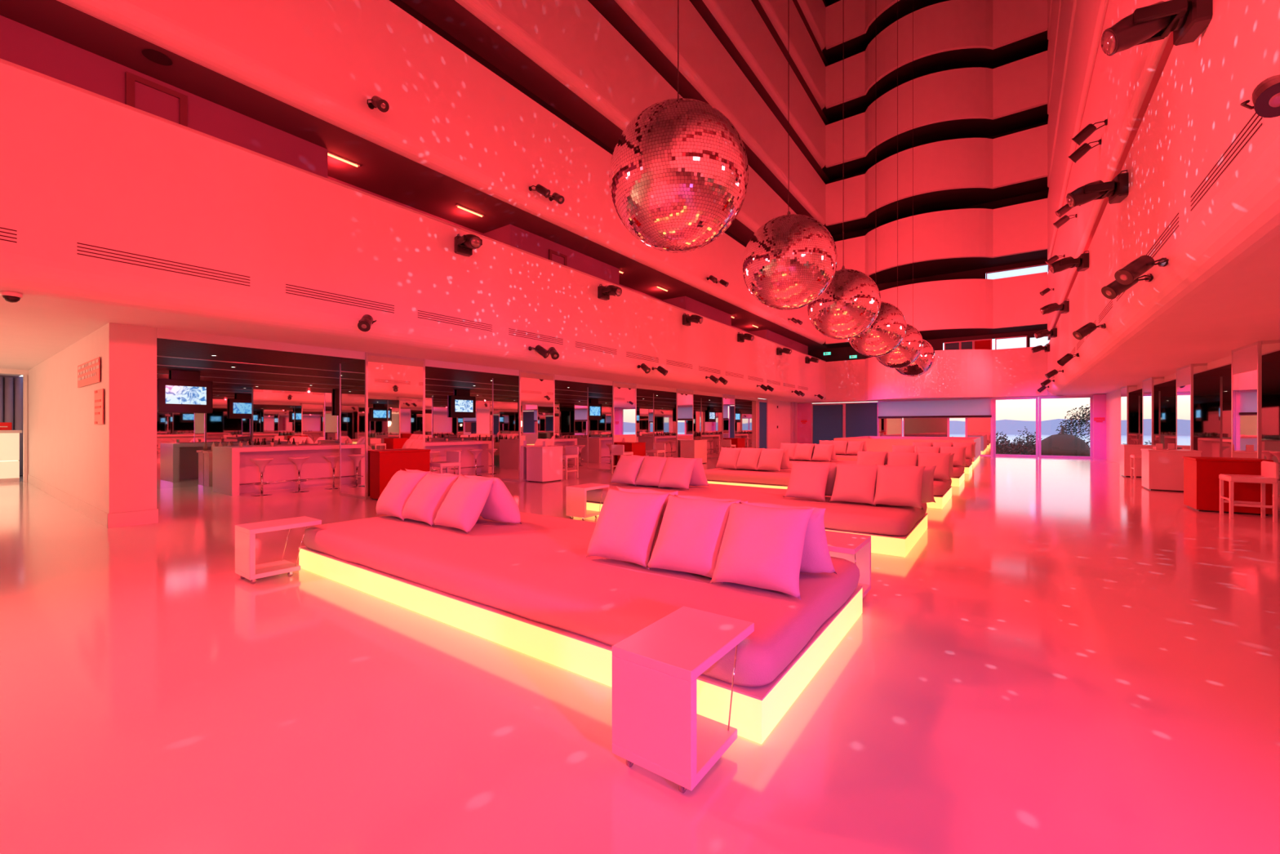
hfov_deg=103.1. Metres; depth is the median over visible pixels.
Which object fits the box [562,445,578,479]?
bar chair
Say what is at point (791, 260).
ball
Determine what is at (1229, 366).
ceiling
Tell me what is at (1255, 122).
air vent
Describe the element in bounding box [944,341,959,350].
window
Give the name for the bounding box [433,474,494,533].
cushion
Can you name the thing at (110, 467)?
wall pillar
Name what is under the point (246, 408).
wall
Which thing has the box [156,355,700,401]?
trim
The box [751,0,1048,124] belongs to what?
ceiling
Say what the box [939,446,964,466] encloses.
cushion
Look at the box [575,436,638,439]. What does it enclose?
countertop
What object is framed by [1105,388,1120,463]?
wall
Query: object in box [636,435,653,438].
countertop
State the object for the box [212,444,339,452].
countertop
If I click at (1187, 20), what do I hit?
light
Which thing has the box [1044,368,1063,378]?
can
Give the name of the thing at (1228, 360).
trim
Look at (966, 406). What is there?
screen
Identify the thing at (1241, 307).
ceiling
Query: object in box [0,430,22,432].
countertop
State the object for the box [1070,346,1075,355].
air vent
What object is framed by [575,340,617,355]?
air vent
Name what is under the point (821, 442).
cushion
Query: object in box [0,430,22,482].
reception desk
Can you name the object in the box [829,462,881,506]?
cushion
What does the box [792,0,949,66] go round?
ceiling
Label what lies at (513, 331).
air vent
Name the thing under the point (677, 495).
cushion
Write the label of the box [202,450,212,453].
countertop
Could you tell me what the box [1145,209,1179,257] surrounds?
air vent
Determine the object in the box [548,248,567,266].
door
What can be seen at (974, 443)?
cushion
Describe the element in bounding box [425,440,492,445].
countertop
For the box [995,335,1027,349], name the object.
window
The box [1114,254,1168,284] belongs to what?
can
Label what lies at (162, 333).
trim
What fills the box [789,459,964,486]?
daybed
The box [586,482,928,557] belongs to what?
daybed
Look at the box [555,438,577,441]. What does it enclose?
countertop
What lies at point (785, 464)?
cushion
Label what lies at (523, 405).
column
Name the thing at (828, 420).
window
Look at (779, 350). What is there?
light
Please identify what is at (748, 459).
cushion
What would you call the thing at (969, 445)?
side table
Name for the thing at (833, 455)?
cushion
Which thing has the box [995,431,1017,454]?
bush
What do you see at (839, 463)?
cushion
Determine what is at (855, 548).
side table
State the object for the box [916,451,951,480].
cushion
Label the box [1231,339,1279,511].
column
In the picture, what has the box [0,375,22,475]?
wall
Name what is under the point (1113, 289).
can
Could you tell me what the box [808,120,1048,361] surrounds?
wall
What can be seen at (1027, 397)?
window
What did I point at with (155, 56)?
ceiling speaker
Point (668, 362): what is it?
air vent
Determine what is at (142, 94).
door
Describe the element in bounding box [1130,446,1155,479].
bar chair
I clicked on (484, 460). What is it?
bar counter
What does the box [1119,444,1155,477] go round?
pedestal table
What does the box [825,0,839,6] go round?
ceiling
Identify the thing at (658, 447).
bar chair
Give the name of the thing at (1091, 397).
window
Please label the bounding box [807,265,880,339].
ball
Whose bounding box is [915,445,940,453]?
cushion
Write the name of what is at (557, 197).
spotlight
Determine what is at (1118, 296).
air vent
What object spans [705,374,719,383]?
can
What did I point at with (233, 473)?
bar counter
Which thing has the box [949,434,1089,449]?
water
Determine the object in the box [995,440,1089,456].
hedge
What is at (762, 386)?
can
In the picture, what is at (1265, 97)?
light
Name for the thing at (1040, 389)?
can
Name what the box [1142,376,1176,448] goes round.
column
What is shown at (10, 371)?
door frame
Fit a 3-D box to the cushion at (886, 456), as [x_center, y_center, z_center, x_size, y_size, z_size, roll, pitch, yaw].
[5.311,0.809,11.498,0.630,0.540,0.405,0,0,36]
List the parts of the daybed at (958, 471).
mattress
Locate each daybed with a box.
[298,511,862,744]
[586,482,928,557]
[704,467,951,509]
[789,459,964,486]
[835,453,972,474]
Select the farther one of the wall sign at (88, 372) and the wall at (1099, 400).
the wall at (1099, 400)
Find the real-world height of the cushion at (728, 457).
0.547 m
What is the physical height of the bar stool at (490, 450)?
0.830 m
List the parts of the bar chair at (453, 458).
seat, backrest, leg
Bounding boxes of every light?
[327,151,359,167]
[454,233,482,256]
[455,204,484,217]
[597,284,622,300]
[656,285,668,291]
[682,313,703,325]
[737,332,754,342]
[776,346,791,355]
[804,355,818,363]
[1031,342,1049,352]
[1034,326,1057,338]
[1040,298,1069,315]
[1048,250,1088,273]
[1066,169,1128,207]
[1101,0,1213,55]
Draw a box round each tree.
[1008,426,1048,455]
[1055,403,1089,456]
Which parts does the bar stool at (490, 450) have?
seat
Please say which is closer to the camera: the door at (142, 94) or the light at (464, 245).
the door at (142, 94)
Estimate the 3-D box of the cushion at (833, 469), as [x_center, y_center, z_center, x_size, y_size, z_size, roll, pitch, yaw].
[2.797,0.811,7.882,0.630,0.540,0.411,0,0,34]
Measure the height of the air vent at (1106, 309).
0.170 m
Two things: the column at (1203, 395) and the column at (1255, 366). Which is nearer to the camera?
the column at (1255, 366)
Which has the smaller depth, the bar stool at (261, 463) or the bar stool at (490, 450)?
the bar stool at (261, 463)
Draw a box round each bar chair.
[430,450,461,475]
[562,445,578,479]
[611,444,633,473]
[645,442,665,457]
[720,439,735,448]
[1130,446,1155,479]
[1218,460,1279,521]
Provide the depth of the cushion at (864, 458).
11.12 m
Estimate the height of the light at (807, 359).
0.420 m
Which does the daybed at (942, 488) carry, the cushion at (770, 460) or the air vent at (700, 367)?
the cushion at (770, 460)
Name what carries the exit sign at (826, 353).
hanging from the ceiling at (384, 172)
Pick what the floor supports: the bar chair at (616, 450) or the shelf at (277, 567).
the bar chair at (616, 450)
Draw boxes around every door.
[25,375,26,482]
[125,71,187,126]
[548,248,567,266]
[757,398,768,448]
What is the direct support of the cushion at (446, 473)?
on the daybed at (531, 588)
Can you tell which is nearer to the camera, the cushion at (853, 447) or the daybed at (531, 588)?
the daybed at (531, 588)
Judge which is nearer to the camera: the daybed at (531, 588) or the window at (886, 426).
the daybed at (531, 588)
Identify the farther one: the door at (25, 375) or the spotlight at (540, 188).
the door at (25, 375)
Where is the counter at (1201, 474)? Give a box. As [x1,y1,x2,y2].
[1182,456,1273,515]
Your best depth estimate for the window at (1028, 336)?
27.80 m
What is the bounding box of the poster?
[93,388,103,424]
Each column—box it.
[339,351,425,499]
[492,369,555,481]
[586,381,636,471]
[653,388,693,457]
[700,394,734,458]
[1120,385,1142,444]
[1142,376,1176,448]
[1176,363,1231,457]
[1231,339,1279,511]
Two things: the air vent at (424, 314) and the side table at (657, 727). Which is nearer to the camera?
the side table at (657, 727)
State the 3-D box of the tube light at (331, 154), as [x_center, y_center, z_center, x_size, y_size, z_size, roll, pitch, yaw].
[-5.850,-5.223,9.889,0.060,0.053,0.760,0,0,36]
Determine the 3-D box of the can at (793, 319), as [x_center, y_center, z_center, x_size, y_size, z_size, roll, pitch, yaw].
[7.991,-5.545,26.504,0.512,0.328,0.260,0,0,10]
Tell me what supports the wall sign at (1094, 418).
attached to the wall at (1099, 400)
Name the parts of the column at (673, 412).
mirror panel, mirror panel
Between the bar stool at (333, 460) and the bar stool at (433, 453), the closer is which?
the bar stool at (333, 460)
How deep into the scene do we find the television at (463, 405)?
19.69 m
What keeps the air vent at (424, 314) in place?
in the wall at (75, 165)
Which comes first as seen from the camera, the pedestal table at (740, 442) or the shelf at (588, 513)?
the shelf at (588, 513)
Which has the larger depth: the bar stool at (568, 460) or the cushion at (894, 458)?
the bar stool at (568, 460)
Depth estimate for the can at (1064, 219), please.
13.93 m
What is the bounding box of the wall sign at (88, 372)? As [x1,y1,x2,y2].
[77,356,100,387]
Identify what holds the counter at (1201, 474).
on the floor
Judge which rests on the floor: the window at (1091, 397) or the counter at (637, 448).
the counter at (637, 448)
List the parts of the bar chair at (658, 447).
seat, backrest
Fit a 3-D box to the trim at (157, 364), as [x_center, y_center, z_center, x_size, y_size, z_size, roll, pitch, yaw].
[-4.574,-1.434,20.890,0.100,0.012,24.200,0,0,36]
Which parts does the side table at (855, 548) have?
panel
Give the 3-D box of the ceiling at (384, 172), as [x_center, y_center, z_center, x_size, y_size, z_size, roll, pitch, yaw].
[3.952,-5.400,13.475,15.900,0.300,44.500,0,0,36]
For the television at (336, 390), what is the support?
hanging from the ceiling at (165, 347)
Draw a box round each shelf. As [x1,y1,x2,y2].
[235,560,300,580]
[565,509,599,518]
[612,713,737,791]
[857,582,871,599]
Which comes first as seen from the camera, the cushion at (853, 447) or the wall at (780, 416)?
the cushion at (853, 447)
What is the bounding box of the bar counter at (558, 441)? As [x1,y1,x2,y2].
[555,437,577,465]
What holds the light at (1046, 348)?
attached to the wall at (1194, 111)
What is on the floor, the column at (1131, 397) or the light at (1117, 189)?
the column at (1131, 397)
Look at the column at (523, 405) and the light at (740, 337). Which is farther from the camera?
the light at (740, 337)
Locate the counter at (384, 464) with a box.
[368,448,431,500]
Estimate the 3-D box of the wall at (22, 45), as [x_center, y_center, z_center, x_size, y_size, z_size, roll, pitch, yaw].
[-1.311,-16.275,16.947,1.100,28.750,44.000,0,0,36]
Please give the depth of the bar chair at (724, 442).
23.75 m
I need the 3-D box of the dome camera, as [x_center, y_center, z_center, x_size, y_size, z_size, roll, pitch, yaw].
[-7.493,-1.542,6.058,0.170,0.115,0.170,0,0,36]
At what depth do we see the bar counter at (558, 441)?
20.56 m
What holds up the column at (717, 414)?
on the floor
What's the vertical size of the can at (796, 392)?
0.328 m
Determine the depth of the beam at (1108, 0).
13.16 m
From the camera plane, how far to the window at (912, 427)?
29.14 m
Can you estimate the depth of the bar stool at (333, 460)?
12.73 m
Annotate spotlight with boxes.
[357,314,376,331]
[367,95,389,112]
[528,183,550,197]
[528,344,550,358]
[547,346,559,359]
[548,192,564,204]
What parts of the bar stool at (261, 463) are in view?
stem, seat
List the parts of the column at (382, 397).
mirror panel, mirror panel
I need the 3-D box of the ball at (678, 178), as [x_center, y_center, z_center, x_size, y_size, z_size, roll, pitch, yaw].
[0.522,-16.545,6.950,1.881,28.210,1.881,0,0,-16]
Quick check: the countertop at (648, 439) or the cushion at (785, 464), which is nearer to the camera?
the cushion at (785, 464)
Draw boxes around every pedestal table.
[525,445,563,482]
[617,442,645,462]
[680,439,706,463]
[726,437,745,448]
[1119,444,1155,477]
[1141,448,1201,492]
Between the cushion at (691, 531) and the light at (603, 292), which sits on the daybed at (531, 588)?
the cushion at (691, 531)
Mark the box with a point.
(3, 425)
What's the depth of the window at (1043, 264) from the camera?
28.16 m
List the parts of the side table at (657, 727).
panel, rod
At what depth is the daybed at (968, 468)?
18.72 m
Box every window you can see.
[811,402,844,444]
[844,401,878,437]
[878,417,902,436]
[902,417,948,436]
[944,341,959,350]
[948,417,966,436]
[960,340,973,349]
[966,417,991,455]
[973,338,991,349]
[986,263,1048,279]
[993,396,1038,457]
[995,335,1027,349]
[1026,334,1048,346]
[1038,395,1093,458]
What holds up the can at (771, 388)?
attached to the wall at (75, 165)
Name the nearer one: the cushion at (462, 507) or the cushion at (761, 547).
the cushion at (761, 547)
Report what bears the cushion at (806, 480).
on the daybed at (894, 531)
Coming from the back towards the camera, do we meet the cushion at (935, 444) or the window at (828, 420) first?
the window at (828, 420)
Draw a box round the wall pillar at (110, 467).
[28,322,156,513]
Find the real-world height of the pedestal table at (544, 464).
1.000 m
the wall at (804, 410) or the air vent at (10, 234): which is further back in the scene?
the wall at (804, 410)
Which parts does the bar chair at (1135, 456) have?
leg, leg, seat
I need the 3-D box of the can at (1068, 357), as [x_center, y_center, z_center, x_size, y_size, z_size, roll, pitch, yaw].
[11.546,-1.825,13.700,0.260,0.328,0.512,0,0,-15]
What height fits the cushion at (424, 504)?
0.533 m
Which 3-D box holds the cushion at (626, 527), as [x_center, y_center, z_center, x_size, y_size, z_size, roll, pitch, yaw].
[-0.115,0.804,4.128,0.630,0.550,0.395,0,0,34]
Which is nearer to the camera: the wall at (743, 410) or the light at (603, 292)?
the light at (603, 292)
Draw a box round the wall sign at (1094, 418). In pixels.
[1093,417,1105,422]
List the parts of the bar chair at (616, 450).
leg, backrest, seat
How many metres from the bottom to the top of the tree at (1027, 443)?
10.318 m
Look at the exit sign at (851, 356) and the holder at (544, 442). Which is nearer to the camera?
the holder at (544, 442)
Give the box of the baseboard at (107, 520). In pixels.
[27,474,158,528]
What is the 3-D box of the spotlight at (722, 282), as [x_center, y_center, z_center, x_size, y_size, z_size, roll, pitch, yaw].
[3.206,-5.595,19.799,0.512,0.328,0.260,0,0,33]
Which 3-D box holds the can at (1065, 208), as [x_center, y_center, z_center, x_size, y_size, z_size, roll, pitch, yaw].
[11.102,-5.645,13.191,0.512,0.328,0.260,0,0,33]
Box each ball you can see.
[608,0,748,252]
[742,0,837,310]
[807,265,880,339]
[848,301,906,356]
[875,0,923,368]
[894,0,935,377]
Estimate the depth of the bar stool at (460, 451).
15.59 m
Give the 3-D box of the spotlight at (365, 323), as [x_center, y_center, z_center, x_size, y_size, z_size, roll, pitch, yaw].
[-4.748,-1.795,8.837,0.260,0.328,0.512,0,0,-15]
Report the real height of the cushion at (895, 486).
0.551 m
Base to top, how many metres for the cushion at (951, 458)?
0.551 m
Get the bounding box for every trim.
[0,57,826,361]
[156,328,757,400]
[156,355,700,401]
[156,364,653,401]
[790,402,796,443]
[991,397,993,455]
[1137,355,1231,389]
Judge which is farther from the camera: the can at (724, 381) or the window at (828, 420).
the window at (828, 420)
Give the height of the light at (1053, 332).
0.420 m
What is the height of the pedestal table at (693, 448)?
1.000 m
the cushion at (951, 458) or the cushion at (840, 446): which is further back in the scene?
the cushion at (840, 446)
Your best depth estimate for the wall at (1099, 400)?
24.51 m
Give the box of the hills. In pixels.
[949,418,1089,435]
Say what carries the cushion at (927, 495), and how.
on the daybed at (894, 531)
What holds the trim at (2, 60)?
on the wall at (75, 165)
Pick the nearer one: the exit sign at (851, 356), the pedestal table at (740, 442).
the pedestal table at (740, 442)
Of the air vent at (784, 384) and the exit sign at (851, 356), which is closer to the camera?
the air vent at (784, 384)
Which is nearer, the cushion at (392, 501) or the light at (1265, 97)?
the light at (1265, 97)
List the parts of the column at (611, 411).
mirror panel, mirror panel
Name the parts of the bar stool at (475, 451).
seat, stem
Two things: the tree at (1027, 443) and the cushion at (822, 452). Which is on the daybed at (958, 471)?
the cushion at (822, 452)
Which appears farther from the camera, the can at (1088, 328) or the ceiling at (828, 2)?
the ceiling at (828, 2)
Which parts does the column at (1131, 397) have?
mirror panel, mirror panel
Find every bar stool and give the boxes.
[249,457,273,496]
[288,456,309,493]
[323,454,339,489]
[430,450,439,471]
[448,449,462,474]
[468,448,482,475]
[485,448,492,474]
[563,445,572,467]
[574,444,585,466]
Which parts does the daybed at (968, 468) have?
mattress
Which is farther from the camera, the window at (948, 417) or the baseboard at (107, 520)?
the window at (948, 417)
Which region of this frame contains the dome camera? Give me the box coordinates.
[0,290,22,302]
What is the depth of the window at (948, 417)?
28.00 m
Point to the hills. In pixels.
(1049, 427)
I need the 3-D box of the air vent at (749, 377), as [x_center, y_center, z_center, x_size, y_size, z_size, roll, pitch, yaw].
[5.268,-2.190,23.105,0.011,0.170,1.770,0,0,36]
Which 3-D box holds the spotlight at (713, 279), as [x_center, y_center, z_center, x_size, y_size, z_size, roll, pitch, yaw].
[2.700,-5.555,19.132,0.260,0.328,0.512,0,0,-30]
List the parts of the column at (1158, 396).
mirror panel, frame, mirror panel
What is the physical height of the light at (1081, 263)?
0.420 m
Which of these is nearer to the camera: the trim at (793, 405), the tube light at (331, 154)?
the tube light at (331, 154)
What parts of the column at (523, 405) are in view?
mirror panel, mirror panel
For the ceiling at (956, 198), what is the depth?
27.33 m
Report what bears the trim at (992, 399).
attached to the wall at (804, 410)
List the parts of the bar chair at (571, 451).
leg, seat, backrest, leg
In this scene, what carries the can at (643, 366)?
attached to the wall at (75, 165)
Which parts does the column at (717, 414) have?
mirror panel, mirror panel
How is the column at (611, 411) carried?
on the floor
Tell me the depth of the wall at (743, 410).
28.48 m
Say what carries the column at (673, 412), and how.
on the floor
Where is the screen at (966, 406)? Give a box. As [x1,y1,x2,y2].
[877,397,991,417]
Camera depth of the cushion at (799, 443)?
16.47 m
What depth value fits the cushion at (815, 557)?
3.58 m
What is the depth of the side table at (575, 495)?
8.46 m
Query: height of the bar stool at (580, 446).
0.830 m
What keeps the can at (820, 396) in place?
attached to the wall at (75, 165)
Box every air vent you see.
[0,225,17,243]
[75,240,250,286]
[284,282,395,313]
[417,308,492,331]
[508,327,563,344]
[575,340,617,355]
[626,351,658,362]
[666,359,693,368]
[698,365,720,373]
[725,370,743,377]
[747,375,763,382]
[767,379,780,385]
[783,382,795,387]
[797,385,808,390]
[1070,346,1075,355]
[1076,337,1084,350]
[1098,299,1112,323]
[1116,290,1125,301]
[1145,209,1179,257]
[1191,111,1263,211]
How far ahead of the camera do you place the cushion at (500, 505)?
5.56 m
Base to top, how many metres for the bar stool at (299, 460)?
0.830 m
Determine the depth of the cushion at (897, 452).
10.92 m
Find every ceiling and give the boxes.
[0,0,1047,350]
[0,233,1279,402]
[156,337,751,403]
[401,0,1047,284]
[587,0,1048,235]
[689,0,1048,182]
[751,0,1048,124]
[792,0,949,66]
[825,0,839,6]
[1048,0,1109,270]
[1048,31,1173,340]
[1141,364,1231,389]
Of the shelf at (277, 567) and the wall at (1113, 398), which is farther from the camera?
the wall at (1113, 398)
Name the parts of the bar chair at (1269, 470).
leg, leg, seat, leg, backrest, leg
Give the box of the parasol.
[1035,425,1089,455]
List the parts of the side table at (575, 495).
panel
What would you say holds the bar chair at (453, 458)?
on the floor
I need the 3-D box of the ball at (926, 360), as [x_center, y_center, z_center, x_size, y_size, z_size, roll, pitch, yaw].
[13.267,-16.545,24.698,1.881,28.210,1.881,0,0,-41]
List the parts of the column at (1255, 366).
mirror panel, mirror panel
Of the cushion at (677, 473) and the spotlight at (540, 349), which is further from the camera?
the spotlight at (540, 349)
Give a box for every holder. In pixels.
[540,440,547,446]
[1154,443,1164,449]
[1166,443,1176,449]
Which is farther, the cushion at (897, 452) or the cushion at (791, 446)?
the cushion at (791, 446)
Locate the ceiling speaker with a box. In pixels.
[142,48,173,65]
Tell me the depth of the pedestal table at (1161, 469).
12.28 m
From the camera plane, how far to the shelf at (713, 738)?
2.26 m
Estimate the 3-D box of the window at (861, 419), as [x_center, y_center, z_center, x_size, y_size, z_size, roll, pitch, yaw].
[13.579,0.020,31.184,1.940,3.060,0.100,0,0,36]
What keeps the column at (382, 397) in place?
on the floor
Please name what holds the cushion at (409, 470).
on the daybed at (531, 588)
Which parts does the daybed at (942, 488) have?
mattress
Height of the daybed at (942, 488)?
0.461 m
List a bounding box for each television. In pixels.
[157,369,213,413]
[334,388,339,415]
[450,389,475,417]
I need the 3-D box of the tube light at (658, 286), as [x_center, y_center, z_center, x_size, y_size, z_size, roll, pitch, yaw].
[0.846,-5.223,19.214,0.060,0.053,0.760,0,0,36]
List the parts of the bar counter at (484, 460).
foot rail, panel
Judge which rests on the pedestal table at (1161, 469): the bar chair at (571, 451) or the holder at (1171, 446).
the holder at (1171, 446)
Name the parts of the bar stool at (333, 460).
seat, stem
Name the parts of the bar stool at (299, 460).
seat, stem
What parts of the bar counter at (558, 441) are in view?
panel, panel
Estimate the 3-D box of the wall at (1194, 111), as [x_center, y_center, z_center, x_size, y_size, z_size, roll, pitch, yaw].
[8.420,-12.175,8.789,0.380,21.150,42.107,0,0,36]
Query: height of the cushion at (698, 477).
0.532 m
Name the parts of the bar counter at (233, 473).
panel, panel, foot rail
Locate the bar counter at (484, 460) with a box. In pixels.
[425,440,492,474]
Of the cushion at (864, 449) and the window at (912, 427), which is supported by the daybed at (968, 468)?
the cushion at (864, 449)
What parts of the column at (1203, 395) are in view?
mirror panel, frame, mirror panel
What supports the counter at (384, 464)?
on the floor
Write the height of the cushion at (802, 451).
0.545 m
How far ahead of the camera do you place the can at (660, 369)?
16.17 m
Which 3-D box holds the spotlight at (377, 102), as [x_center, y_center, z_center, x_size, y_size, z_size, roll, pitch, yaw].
[-4.604,-5.645,8.922,0.512,0.328,0.260,0,0,38]
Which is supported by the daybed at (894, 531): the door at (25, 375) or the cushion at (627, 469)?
the cushion at (627, 469)
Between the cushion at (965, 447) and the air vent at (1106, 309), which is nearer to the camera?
the air vent at (1106, 309)
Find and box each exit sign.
[823,351,831,355]
[849,355,857,358]
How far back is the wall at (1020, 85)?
27.16 m
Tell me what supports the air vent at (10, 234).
in the wall at (75, 165)
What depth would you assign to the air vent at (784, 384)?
26.69 m
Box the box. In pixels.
[0,422,12,430]
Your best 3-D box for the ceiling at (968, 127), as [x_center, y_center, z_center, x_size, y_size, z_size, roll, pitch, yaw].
[3.952,-16.600,13.475,15.900,0.300,44.500,0,0,36]
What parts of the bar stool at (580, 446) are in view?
seat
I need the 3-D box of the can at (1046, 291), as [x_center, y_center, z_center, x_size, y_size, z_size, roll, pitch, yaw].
[17.344,-5.765,21.651,0.512,0.328,0.260,0,0,14]
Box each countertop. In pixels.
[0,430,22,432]
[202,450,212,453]
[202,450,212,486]
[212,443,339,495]
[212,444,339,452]
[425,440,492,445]
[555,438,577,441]
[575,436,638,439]
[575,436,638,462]
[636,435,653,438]
[636,435,653,456]
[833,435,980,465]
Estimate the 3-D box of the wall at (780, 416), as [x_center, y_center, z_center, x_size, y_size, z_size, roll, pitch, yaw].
[8.705,-0.025,31.452,0.350,3.150,5.150,0,0,36]
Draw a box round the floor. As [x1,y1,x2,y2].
[0,455,1279,853]
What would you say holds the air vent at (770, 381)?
in the wall at (75, 165)
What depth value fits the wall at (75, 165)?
9.71 m
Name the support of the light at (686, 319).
attached to the wall at (75, 165)
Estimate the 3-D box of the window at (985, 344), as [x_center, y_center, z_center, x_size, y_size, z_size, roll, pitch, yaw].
[19.616,-4.605,29.090,0.890,0.810,0.100,0,0,36]
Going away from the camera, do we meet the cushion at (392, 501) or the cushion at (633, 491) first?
the cushion at (633, 491)
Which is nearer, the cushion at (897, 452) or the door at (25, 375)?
the cushion at (897, 452)
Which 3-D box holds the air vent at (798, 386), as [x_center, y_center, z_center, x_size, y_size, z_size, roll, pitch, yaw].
[9.144,-2.190,28.503,0.011,0.170,1.770,0,0,36]
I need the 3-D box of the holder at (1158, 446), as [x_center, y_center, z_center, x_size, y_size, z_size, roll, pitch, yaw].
[12.842,0.485,12.569,0.140,0.150,0.140,0,0,36]
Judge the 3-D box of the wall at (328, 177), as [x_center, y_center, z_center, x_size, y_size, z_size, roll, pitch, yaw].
[-1.961,-16.275,17.413,0.500,28.750,44.000,0,0,36]
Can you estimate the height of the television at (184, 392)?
1.075 m
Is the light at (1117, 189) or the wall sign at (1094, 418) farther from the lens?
the wall sign at (1094, 418)
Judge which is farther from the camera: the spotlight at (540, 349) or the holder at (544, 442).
the holder at (544, 442)
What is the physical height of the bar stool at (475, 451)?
0.830 m
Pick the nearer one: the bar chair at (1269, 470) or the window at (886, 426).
the bar chair at (1269, 470)
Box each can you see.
[637,363,650,373]
[652,365,667,375]
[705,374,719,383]
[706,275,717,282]
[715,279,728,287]
[719,376,727,384]
[756,384,768,391]
[766,385,773,391]
[787,317,798,323]
[791,390,800,395]
[814,394,823,399]
[1037,386,1048,392]
[1040,287,1053,295]
[1040,378,1054,386]
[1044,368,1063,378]
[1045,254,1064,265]
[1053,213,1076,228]
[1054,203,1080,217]
[1057,352,1079,365]
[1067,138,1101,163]
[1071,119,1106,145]
[1072,322,1106,339]
[1101,273,1153,299]
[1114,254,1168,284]
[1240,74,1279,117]
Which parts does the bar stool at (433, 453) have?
seat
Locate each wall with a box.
[0,0,808,354]
[0,0,825,401]
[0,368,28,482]
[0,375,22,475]
[156,368,653,488]
[327,175,747,332]
[693,400,757,448]
[767,399,797,448]
[797,390,1093,444]
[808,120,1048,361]
[825,0,1047,401]
[1047,0,1279,395]
[1093,394,1106,459]
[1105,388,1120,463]
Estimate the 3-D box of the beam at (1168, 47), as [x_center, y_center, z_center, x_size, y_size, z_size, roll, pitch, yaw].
[9.577,-4.820,9.127,2.089,0.300,44.000,0,0,36]
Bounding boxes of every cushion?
[376,469,428,520]
[401,472,458,525]
[405,468,431,473]
[431,471,480,515]
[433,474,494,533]
[462,475,521,524]
[585,487,670,569]
[610,454,646,485]
[617,486,678,546]
[635,455,672,487]
[645,493,741,582]
[657,457,697,489]
[670,457,709,486]
[674,494,747,503]
[709,501,814,599]
[715,446,742,469]
[736,447,763,470]
[739,501,837,574]
[756,448,785,471]
[764,448,791,469]
[780,442,796,460]
[783,461,831,501]
[793,443,814,460]
[796,462,837,496]
[799,443,816,458]
[811,444,834,461]
[818,444,837,460]
[819,440,835,444]
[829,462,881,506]
[831,440,848,454]
[839,462,875,495]
[846,440,864,454]
[852,440,866,451]
[856,451,887,465]
[857,450,888,465]
[871,463,925,509]
[884,463,936,502]
[887,451,917,466]
[897,452,918,466]
[912,441,931,452]
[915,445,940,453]
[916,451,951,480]
[921,452,955,478]
[932,441,952,446]
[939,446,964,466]
[940,445,966,465]
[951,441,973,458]
[955,441,975,457]
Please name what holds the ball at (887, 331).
hanging from the ceiling
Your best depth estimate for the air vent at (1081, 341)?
13.13 m
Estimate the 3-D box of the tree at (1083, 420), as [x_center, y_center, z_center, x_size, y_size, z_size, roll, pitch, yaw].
[62.162,3.157,71.012,6.889,14.187,6.711,0,0,36]
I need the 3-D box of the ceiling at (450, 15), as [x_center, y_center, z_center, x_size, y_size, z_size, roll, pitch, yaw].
[3.952,-9.200,13.475,15.900,0.300,44.500,0,0,36]
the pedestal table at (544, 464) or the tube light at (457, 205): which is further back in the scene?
the pedestal table at (544, 464)
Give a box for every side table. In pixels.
[235,515,321,583]
[565,483,608,520]
[612,605,754,793]
[825,530,871,599]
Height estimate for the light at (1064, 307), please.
0.420 m
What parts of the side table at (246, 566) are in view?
panel, rod, rod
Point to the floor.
(1070, 655)
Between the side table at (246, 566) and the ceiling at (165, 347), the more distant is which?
the ceiling at (165, 347)
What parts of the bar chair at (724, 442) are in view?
backrest, seat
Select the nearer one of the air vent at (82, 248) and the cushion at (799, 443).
the air vent at (82, 248)
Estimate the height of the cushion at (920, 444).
0.535 m
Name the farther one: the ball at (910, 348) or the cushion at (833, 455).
the ball at (910, 348)
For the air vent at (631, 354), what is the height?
0.170 m
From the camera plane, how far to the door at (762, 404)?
28.74 m

